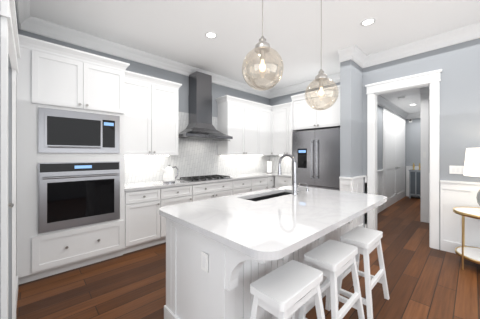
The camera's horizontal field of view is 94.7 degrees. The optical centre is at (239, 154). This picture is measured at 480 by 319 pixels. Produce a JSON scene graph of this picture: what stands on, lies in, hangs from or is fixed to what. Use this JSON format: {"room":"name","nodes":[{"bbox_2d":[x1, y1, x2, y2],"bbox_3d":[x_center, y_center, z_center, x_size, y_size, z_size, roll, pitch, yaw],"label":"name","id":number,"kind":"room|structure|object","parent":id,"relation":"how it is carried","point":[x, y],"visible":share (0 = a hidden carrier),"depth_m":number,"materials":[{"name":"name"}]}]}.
{"room":"kitchen","nodes":[
{"label":"kitchen","id":0,"kind":"room"},
{"bbox_2d":[8,0,17,318],"bbox_3d":[-1.894,-0.175,1.739,0.140,3.100,2.600,0,0,-44],"label":"wall","id":1,"kind":"structure","parent":0,"point":[9,191],"depth_m":1.49,"materials":[{"name":"grey paint"}]},
{"bbox_2d":[0,0,19,318],"bbox_3d":[-1.488,0.270,1.448,0.044,2.210,1.060,0,0,-43],"label":"door frame","id":2,"kind":"structure","parent":1,"relation":"attached to","point":[9,41],"depth_m":1.08,"materials":[{"name":"white wood"}]},
{"bbox_2d":[16,276,17,308],"bbox_3d":[-1.612,1.305,1.558,0.016,0.140,1.930,0,0,-43],"label":"baseboard","id":3,"kind":"structure","parent":1,"relation":"attached to","point":[16,290],"depth_m":2.12,"materials":[{"name":"white wood"}]},
{"bbox_2d":[16,0,29,28],"bbox_3d":[-1.806,-1.639,1.823,0.100,0.171,2.600,0,0,-43],"label":"crown molding","id":4,"kind":"structure","parent":1,"relation":"attached to","point":[23,10],"depth_m":2.51,"materials":[{"name":"white wood"}]},
{"bbox_2d":[18,29,269,182],"bbox_3d":[-1.007,-0.175,4.469,5.186,3.100,0.140,0,0,-43],"label":"wall","id":5,"kind":"structure","parent":0,"point":[183,80],"depth_m":4.20,"materials":[{"name":"grey paint"}]},
{"bbox_2d":[19,15,269,98],"bbox_3d":[-0.923,-1.639,4.381,4.906,0.171,0.100,0,0,-43],"label":"crown molding","id":6,"kind":"structure","parent":5,"relation":"attached to","point":[39,26],"depth_m":3.45,"materials":[{"name":"white wood"}]},
{"bbox_2d":[125,70,181,155],"bbox_3d":[-1.496,-0.609,3.643,0.987,1.252,0.380,0,0,-43],"label":"upper cabinet","id":7,"kind":"object","parent":5,"relation":"attached to","point":[151,116],"visible":0.71,"depth_m":3.50,"materials":[{"name":"white wood"}]},
{"bbox_2d":[123,112,269,184],"bbox_3d":[-0.579,-0.183,4.767,3.867,1.284,0.014,0,0,-44],"label":"backsplash","id":8,"kind":"structure","parent":5,"relation":"attached to","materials":[{"name":"tile"}]},
{"bbox_2d":[178,71,232,140],"bbox_3d":[-0.705,-0.927,4.287,1.060,1.296,0.512,0,0,-43],"label":"range hood","id":9,"kind":"object","parent":5,"relation":"attached to","point":[200,126],"visible":1,"depth_m":4.24,"materials":[{"name":"silver metal"}]},
{"bbox_2d":[216,95,255,154],"bbox_3d":[0.001,-0.615,5.086,1.043,1.240,0.350,0,0,-43],"label":"upper cabinet","id":10,"kind":"object","parent":5,"relation":"attached to","point":[252,128],"depth_m":4.82,"materials":[{"name":"white wood"}]},
{"bbox_2d":[256,103,271,154],"bbox_3d":[0.515,-0.615,5.542,0.559,1.240,0.396,0,0,-43],"label":"upper cabinet","id":11,"kind":"object","parent":5,"relation":"attached to","point":[263,111],"depth_m":5.40,"materials":[{"name":"white wood"}]},
{"bbox_2d":[16,196,479,318],"bbox_3d":[1.816,1.425,2.778,12.200,0.100,6.600,0,0,-43],"label":"floor","id":12,"kind":"structure","parent":0,"point":[425,280],"depth_m":2.33,"materials":[{"name":"brown wood"}]},
{"bbox_2d":[17,34,129,284],"bbox_3d":[-2.093,0.070,2.839,1.078,2.610,0.727,0,0,-43],"label":"tall cabinet","id":13,"kind":"object","parent":12,"relation":"on","point":[70,158],"visible":1,"depth_m":2.55,"materials":[{"name":"painted wood"},{"name":"stainless steel"},{"name":"black glass"}]},
{"bbox_2d":[123,188,166,253],"bbox_3d":[-1.571,0.938,3.414,0.564,0.875,0.610,0,0,-43],"label":"base cabinet","id":14,"kind":"object","parent":12,"relation":"on","point":[144,226],"depth_m":3.19,"materials":[{"name":"white wood"}]},
{"bbox_2d":[125,172,283,191],"bbox_3d":[-0.368,0.479,4.546,3.867,0.038,0.625,0,0,-43],"label":"countertop","id":15,"kind":"structure","parent":14,"relation":"on","point":[242,175],"depth_m":3.88,"materials":[{"name":"white stone"}]},
{"bbox_2d":[161,165,177,182],"bbox_3d":[-1.163,0.314,3.674,0.301,0.288,0.190,0,0,-43],"label":"kettle","id":16,"kind":"object","parent":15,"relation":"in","point":[169,175],"visible":1,"depth_m":3.60,"materials":[{"name":"white ceramic"}]},
{"bbox_2d":[177,174,232,182],"bbox_3d":[-0.652,0.437,4.231,0.910,0.044,0.520,0,0,-44],"label":"cooktop","id":17,"kind":"object","parent":15,"relation":"in","point":[206,178],"depth_m":4.08,"materials":[{"name":"black metal"}]},
{"bbox_2d":[267,159,271,172],"bbox_3d":[0.751,0.282,5.628,0.150,0.352,0.150,0,0,-43],"label":"paper towel","id":18,"kind":"object","parent":15,"relation":"on","point":[269,166],"visible":1,"depth_m":5.58,"materials":[{"name":"white paper"}]},
{"bbox_2d":[167,184,194,205],"bbox_3d":[-1.211,0.938,3.756,0.671,0.875,0.610,0,0,-43],"label":"base cabinet","id":19,"kind":"object","parent":12,"relation":"on","point":[186,194],"depth_m":3.58,"materials":[{"name":"white wood"}]},
{"bbox_2d":[195,180,234,200],"bbox_3d":[-0.680,0.938,4.260,1.036,0.875,0.610,0,0,-43],"label":"base cabinet","id":20,"kind":"object","parent":12,"relation":"on","point":[225,187],"depth_m":4.05,"materials":[{"name":"white wood"}]},
{"bbox_2d":[235,180,254,193],"bbox_3d":[-0.154,0.938,4.759,0.656,0.875,0.610,0,0,-43],"label":"base cabinet","id":21,"kind":"object","parent":12,"relation":"on","point":[241,186],"depth_m":4.57,"materials":[{"name":"white wood"}]},
{"bbox_2d":[255,176,270,190],"bbox_3d":[0.233,0.938,5.126,0.651,0.875,0.610,0,0,-43],"label":"base cabinet","id":22,"kind":"object","parent":12,"relation":"on","point":[264,182],"depth_m":4.99,"materials":[{"name":"white wood"}]},
{"bbox_2d":[164,190,377,318],"bbox_3d":[0.431,0.929,2.126,1.924,0.891,1.082,0,0,-43],"label":"kitchen island","id":23,"kind":"object","parent":12,"relation":"on","point":[223,253],"depth_m":1.52,"materials":[{"name":"painted wood"},{"name":"quartz"},{"name":"white plastic"}]},
{"bbox_2d":[179,190,386,257],"bbox_3d":[0.586,0.463,1.962,2.040,0.040,0.810,0,0,-43],"label":"island countertop","id":24,"kind":"structure","parent":23,"relation":"on","point":[287,223],"depth_m":1.52,"materials":[{"name":"white stone"}]},
{"bbox_2d":[277,154,308,194],"bbox_3d":[0.659,0.214,2.661,0.364,0.458,0.258,0,0,-44],"label":"faucet","id":25,"kind":"object","parent":24,"relation":"on","point":[295,191],"depth_m":2.54,"materials":[{"name":"silver metal"}]},
{"bbox_2d":[271,176,274,187],"bbox_3d":[0.482,0.938,5.363,0.280,0.875,0.610,0,0,-43],"label":"base cabinet","id":26,"kind":"object","parent":12,"relation":"on","point":[272,177],"depth_m":5.23,"materials":[{"name":"white wood"}]},
{"bbox_2d":[270,155,290,187],"bbox_3d":[1.018,0.691,5.433,0.638,1.368,1.225,0,0,-43],"label":"base cabinet","id":27,"kind":"object","parent":12,"relation":"on","point":[282,180],"visible":0.33,"depth_m":5.65,"materials":[{"name":"white wood"}]},
{"bbox_2d":[274,173,290,177],"bbox_3d":[1.236,0.479,5.213,0.625,0.038,0.605,0,0,-44],"label":"countertop","id":28,"kind":"structure","parent":27,"relation":"on","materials":[{"name":"stone"}]},
{"bbox_2d":[250,260,324,318],"bbox_3d":[0.288,1.055,1.322,0.525,0.640,0.320,0,0,-43],"label":"stool","id":29,"kind":"object","parent":12,"relation":"on","point":[287,290],"visible":1,"depth_m":1.26,"materials":[{"name":"white wood"}]},
{"bbox_2d":[291,85,339,185],"bbox_3d":[1.742,0.070,4.523,0.840,2.610,1.087,0,0,-43],"label":"surround","id":30,"kind":"object","parent":12,"relation":"on","point":[305,116],"visible":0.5,"depth_m":4.32,"materials":[{"name":"white wood"}]},
{"bbox_2d":[293,127,339,190],"bbox_3d":[1.674,0.445,4.405,0.861,1.860,0.955,0,0,-43],"label":"refrigerator","id":31,"kind":"object","parent":12,"relation":"on","point":[316,154],"visible":0.58,"depth_m":4.08,"materials":[{"name":"silver metal"}]},
{"bbox_2d":[298,240,364,318],"bbox_3d":[0.706,1.055,1.697,0.525,0.640,0.320,0,0,-43],"label":"stool","id":32,"kind":"object","parent":12,"relation":"on","point":[332,260],"visible":0.92,"depth_m":1.64,"materials":[{"name":"white wood"}]},
{"bbox_2d":[337,226,389,318],"bbox_3d":[1.132,1.055,2.052,0.525,0.640,0.320,0,0,-43],"label":"stool","id":33,"kind":"object","parent":12,"relation":"on","point":[366,241],"visible":0.73,"depth_m":1.97,"materials":[{"name":"white wood"}]},
{"bbox_2d":[409,169,420,197],"bbox_3d":[5.617,0.925,7.027,0.335,0.900,0.360,0,0,-43],"label":"console","id":34,"kind":"object","parent":12,"relation":"on","point":[414,182],"visible":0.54,"depth_m":6.94,"materials":[{"name":"grey"}]},
{"bbox_2d":[453,207,479,269],"bbox_3d":[2.972,1.032,2.648,0.608,0.685,0.608,0,0,-43],"label":"side table","id":35,"kind":"object","parent":12,"relation":"on","point":[469,253],"visible":1,"depth_m":2.70,"materials":[{"name":"white stone"}]},
{"bbox_2d":[463,148,479,205],"bbox_3d":[2.972,0.304,2.648,0.420,0.779,0.420,0,0,-43],"label":"table lamp","id":36,"kind":"object","parent":35,"relation":"on","point":[472,163],"visible":1,"depth_m":2.65,"materials":[{"name":"grey ceramic"}]},
{"bbox_2d":[30,0,479,90],"bbox_3d":[0.245,-1.775,1.287,7.750,0.100,6.480,0,0,-43],"label":"ceiling","id":37,"kind":"structure","parent":0,"point":[175,30],"depth_m":2.97,"materials":[{"name":"white paint"}]},
{"bbox_2d":[205,32,216,37],"bbox_3d":[-0.417,-1.721,3.176,0.168,0.006,0.168,0,0,20],"label":"recessed light","id":38,"kind":"object","parent":37,"relation":"in","point":[209,34],"depth_m":3.16,"materials":[{"name":"white"}]},
{"bbox_2d":[242,0,283,90],"bbox_3d":[0.180,-1.122,1.763,0.330,1.204,0.330,0,0,-43],"label":"pendant light","id":39,"kind":"object","parent":37,"relation":"hanging from","point":[262,48],"visible":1,"depth_m":1.74,"materials":[{"name":"clear glass"}]},
{"bbox_2d":[305,0,338,109],"bbox_3d":[0.848,-1.097,2.308,0.330,1.254,0.330,0,0,-43],"label":"pendant light","id":40,"kind":"object","parent":37,"relation":"hanging from","point":[321,77],"visible":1,"depth_m":2.29,"materials":[{"name":"clear glass"}]},
{"bbox_2d":[361,18,375,25],"bbox_3d":[1.660,-1.721,2.866,0.168,0.006,0.168,0,0,20],"label":"recessed light","id":41,"kind":"object","parent":37,"relation":"in","point":[366,22],"depth_m":2.85,"materials":[{"name":"white"}]},
{"bbox_2d":[270,82,339,105],"bbox_3d":[1.684,-0.175,5.299,0.140,3.100,2.640,0,0,-43],"label":"wall","id":42,"kind":"structure","parent":0,"point":[280,100],"depth_m":5.71,"materials":[{"name":"grey paint"}]},
{"bbox_2d":[272,103,287,154],"bbox_3d":[1.081,-0.615,5.542,0.396,1.240,0.515,0,0,-43],"label":"upper cabinet","id":43,"kind":"object","parent":42,"relation":"attached to","point":[279,112],"depth_m":5.43,"materials":[{"name":"white wood"}]},
{"bbox_2d":[288,103,290,153],"bbox_3d":[1.370,-0.615,5.271,0.351,1.240,0.507,0,0,-43],"label":"upper cabinet","id":44,"kind":"object","parent":42,"relation":"attached to","point":[289,104],"depth_m":5.24,"materials":[{"name":"white wood"}]},
{"bbox_2d":[270,73,339,98],"bbox_3d":[1.585,-1.639,5.226,0.100,0.171,2.330,0,0,-43],"label":"crown molding","id":45,"kind":"structure","parent":42,"relation":"attached to","point":[300,87],"depth_m":5.37,"materials":[{"name":"white wood"}]},
{"bbox_2d":[340,60,361,176],"bbox_3d":[2.113,-0.175,4.004,1.020,3.100,0.170,0,0,-43],"label":"wall","id":46,"kind":"structure","parent":0,"point":[350,118],"depth_m":3.68,"materials":[{"name":"grey paint"}]},
{"bbox_2d":[339,177,352,230],"bbox_3d":[1.741,0.870,3.623,0.042,1.010,0.210,0,0,-43],"label":"trim","id":47,"kind":"structure","parent":46,"relation":"attached to","point":[344,183],"depth_m":3.62,"materials":[{"name":"white wood"}]},
{"bbox_2d":[338,45,354,62],"bbox_3d":[1.740,-1.639,3.582,0.100,0.171,0.270,0,0,-43],"label":"crown molding","id":48,"kind":"structure","parent":46,"relation":"attached to","point":[345,54],"depth_m":3.60,"materials":[{"name":"white wood"}]},
{"bbox_2d":[350,175,364,229],"bbox_3d":[2.001,0.870,3.750,0.587,1.010,0.042,0,0,-43],"label":"trim","id":49,"kind":"structure","parent":46,"relation":"attached to","point":[358,184],"depth_m":3.77,"materials":[{"name":"white wood"}]},
{"bbox_2d":[351,45,366,67],"bbox_3d":[2.000,-1.639,3.709,0.650,0.171,0.100,0,0,-43],"label":"crown molding","id":50,"kind":"structure","parent":46,"relation":"attached to","point":[359,56],"depth_m":3.70,"materials":[{"name":"white wood"}]},
{"bbox_2d":[377,105,382,169],"bbox_3d":[3.984,-0.175,6.021,4.190,3.100,0.120,0,0,-43],"label":"wall","id":51,"kind":"structure","parent":0,"point":[379,137],"depth_m":5.38,"materials":[{"name":"grey"}]},
{"bbox_2d":[377,170,383,213],"bbox_3d":[3.054,0.870,5.024,1.470,1.010,0.042,0,0,-43],"label":"trim","id":52,"kind":"structure","parent":51,"relation":"attached to","point":[380,208],"depth_m":5.35,"materials":[{"name":"white wood"}]},
{"bbox_2d":[377,95,407,117],"bbox_3d":[4.060,-1.278,5.940,4.190,0.171,0.100,0,0,-43],"label":"crown molding","id":53,"kind":"structure","parent":51,"relation":"attached to","point":[381,101],"depth_m":5.79,"materials":[{"name":"white wood"}]},
{"bbox_2d":[383,106,405,208],"bbox_3d":[4.546,0.075,6.438,2.640,2.600,0.044,0,0,-43],"label":"door frame","id":54,"kind":"structure","parent":51,"relation":"attached to","point":[390,112],"depth_m":5.60,"materials":[{"name":"white wood"}]},
{"bbox_2d":[385,113,404,208],"bbox_3d":[4.563,0.153,6.420,2.390,2.427,0.094,0,0,-43],"label":"hall door","id":55,"kind":"structure","parent":51,"relation":"in","point":[394,160],"depth_m":6.31,"materials":[{"name":"white wood"}]},
{"bbox_2d":[380,86,428,113],"bbox_3d":[4.380,-1.415,5.349,4.780,0.100,1.640,0,0,-43],"label":"ceiling","id":56,"kind":"structure","parent":0,"point":[412,96],"depth_m":5.43,"materials":[{"name":"white paint"}]},
{"bbox_2d":[405,118,420,195],"bbox_3d":[6.070,-0.175,6.953,0.120,3.100,1.640,0,0,-43],"label":"wall","id":57,"kind":"structure","parent":0,"point":[412,141],"depth_m":7.28,"materials":[{"name":"grey paint"}]},
{"bbox_2d":[406,112,420,118],"bbox_3d":[5.790,-1.278,7.087,0.100,0.171,0.820,0,0,-43],"label":"crown molding","id":58,"kind":"structure","parent":57,"relation":"attached to","point":[413,115],"depth_m":7.21,"materials":[{"name":"white wood"}]},
{"bbox_2d":[406,166,420,197],"bbox_3d":[5.818,0.870,7.099,0.042,1.010,0.780,0,0,-43],"label":"trim","id":59,"kind":"structure","parent":57,"relation":"attached to","point":[408,168],"depth_m":7.35,"materials":[{"name":"white wood"}]},
{"bbox_2d":[362,38,479,248],"bbox_3d":[3.525,-0.175,2.676,0.142,3.100,3.700,0,0,-43],"label":"wall","id":60,"kind":"structure","parent":0,"point":[459,103],"depth_m":3.15,"materials":[{"name":"grey paint"}]},
{"bbox_2d":[365,69,441,249],"bbox_3d":[2.567,0.070,3.549,0.044,2.610,1.005,0,0,-43],"label":"door frame","id":61,"kind":"structure","parent":60,"relation":"attached to","point":[432,78],"depth_m":3.28,"materials":[{"name":"white wood"}]},
{"bbox_2d":[362,22,479,68],"bbox_3d":[3.436,-1.639,2.592,0.100,0.171,3.700,0,0,-43],"label":"crown molding","id":62,"kind":"structure","parent":60,"relation":"attached to","point":[456,36],"depth_m":3.29,"materials":[{"name":"white wood"}]},
{"bbox_2d":[364,176,479,253],"bbox_3d":[3.469,0.870,2.600,0.042,1.010,3.645,0,0,-43],"label":"trim","id":63,"kind":"structure","parent":60,"relation":"attached to","point":[453,194],"depth_m":3.09,"materials":[{"name":"white wood"}]},
{"bbox_2d":[449,166,463,173],"bbox_3d":[3.036,0.207,3.081,0.009,0.115,0.170,0,0,-43],"label":"switch plate","id":64,"kind":"object","parent":60,"relation":"attached to","point":[456,169],"visible":0.83,"depth_m":3.09,"materials":[{"name":"white plastic"}]},
{"bbox_3d":[4.660,-0.175,4.967,4.660,3.100,0.700,0,0,-44],"label":"wall","id":65,"kind":"structure","parent":0,"visible":0},
{"bbox_2d":[420,94,428,222],"bbox_3d":[3.934,0.065,4.364,0.042,2.620,0.575,0,0,-43],"label":"trim","id":66,"kind":"structure","parent":65,"relation":"attached to","point":[424,99],"depth_m":4.52,"materials":[{"name":"white wood"}]},
{"bbox_2d":[420,87,428,94],"bbox_3d":[3.914,-1.278,4.342,0.100,0.171,0.580,0,0,-43],"label":"crown molding","id":67,"kind":"structure","parent":65,"relation":"attached to","point":[424,90],"depth_m":4.49,"materials":[{"name":"white wood"}]}
]}

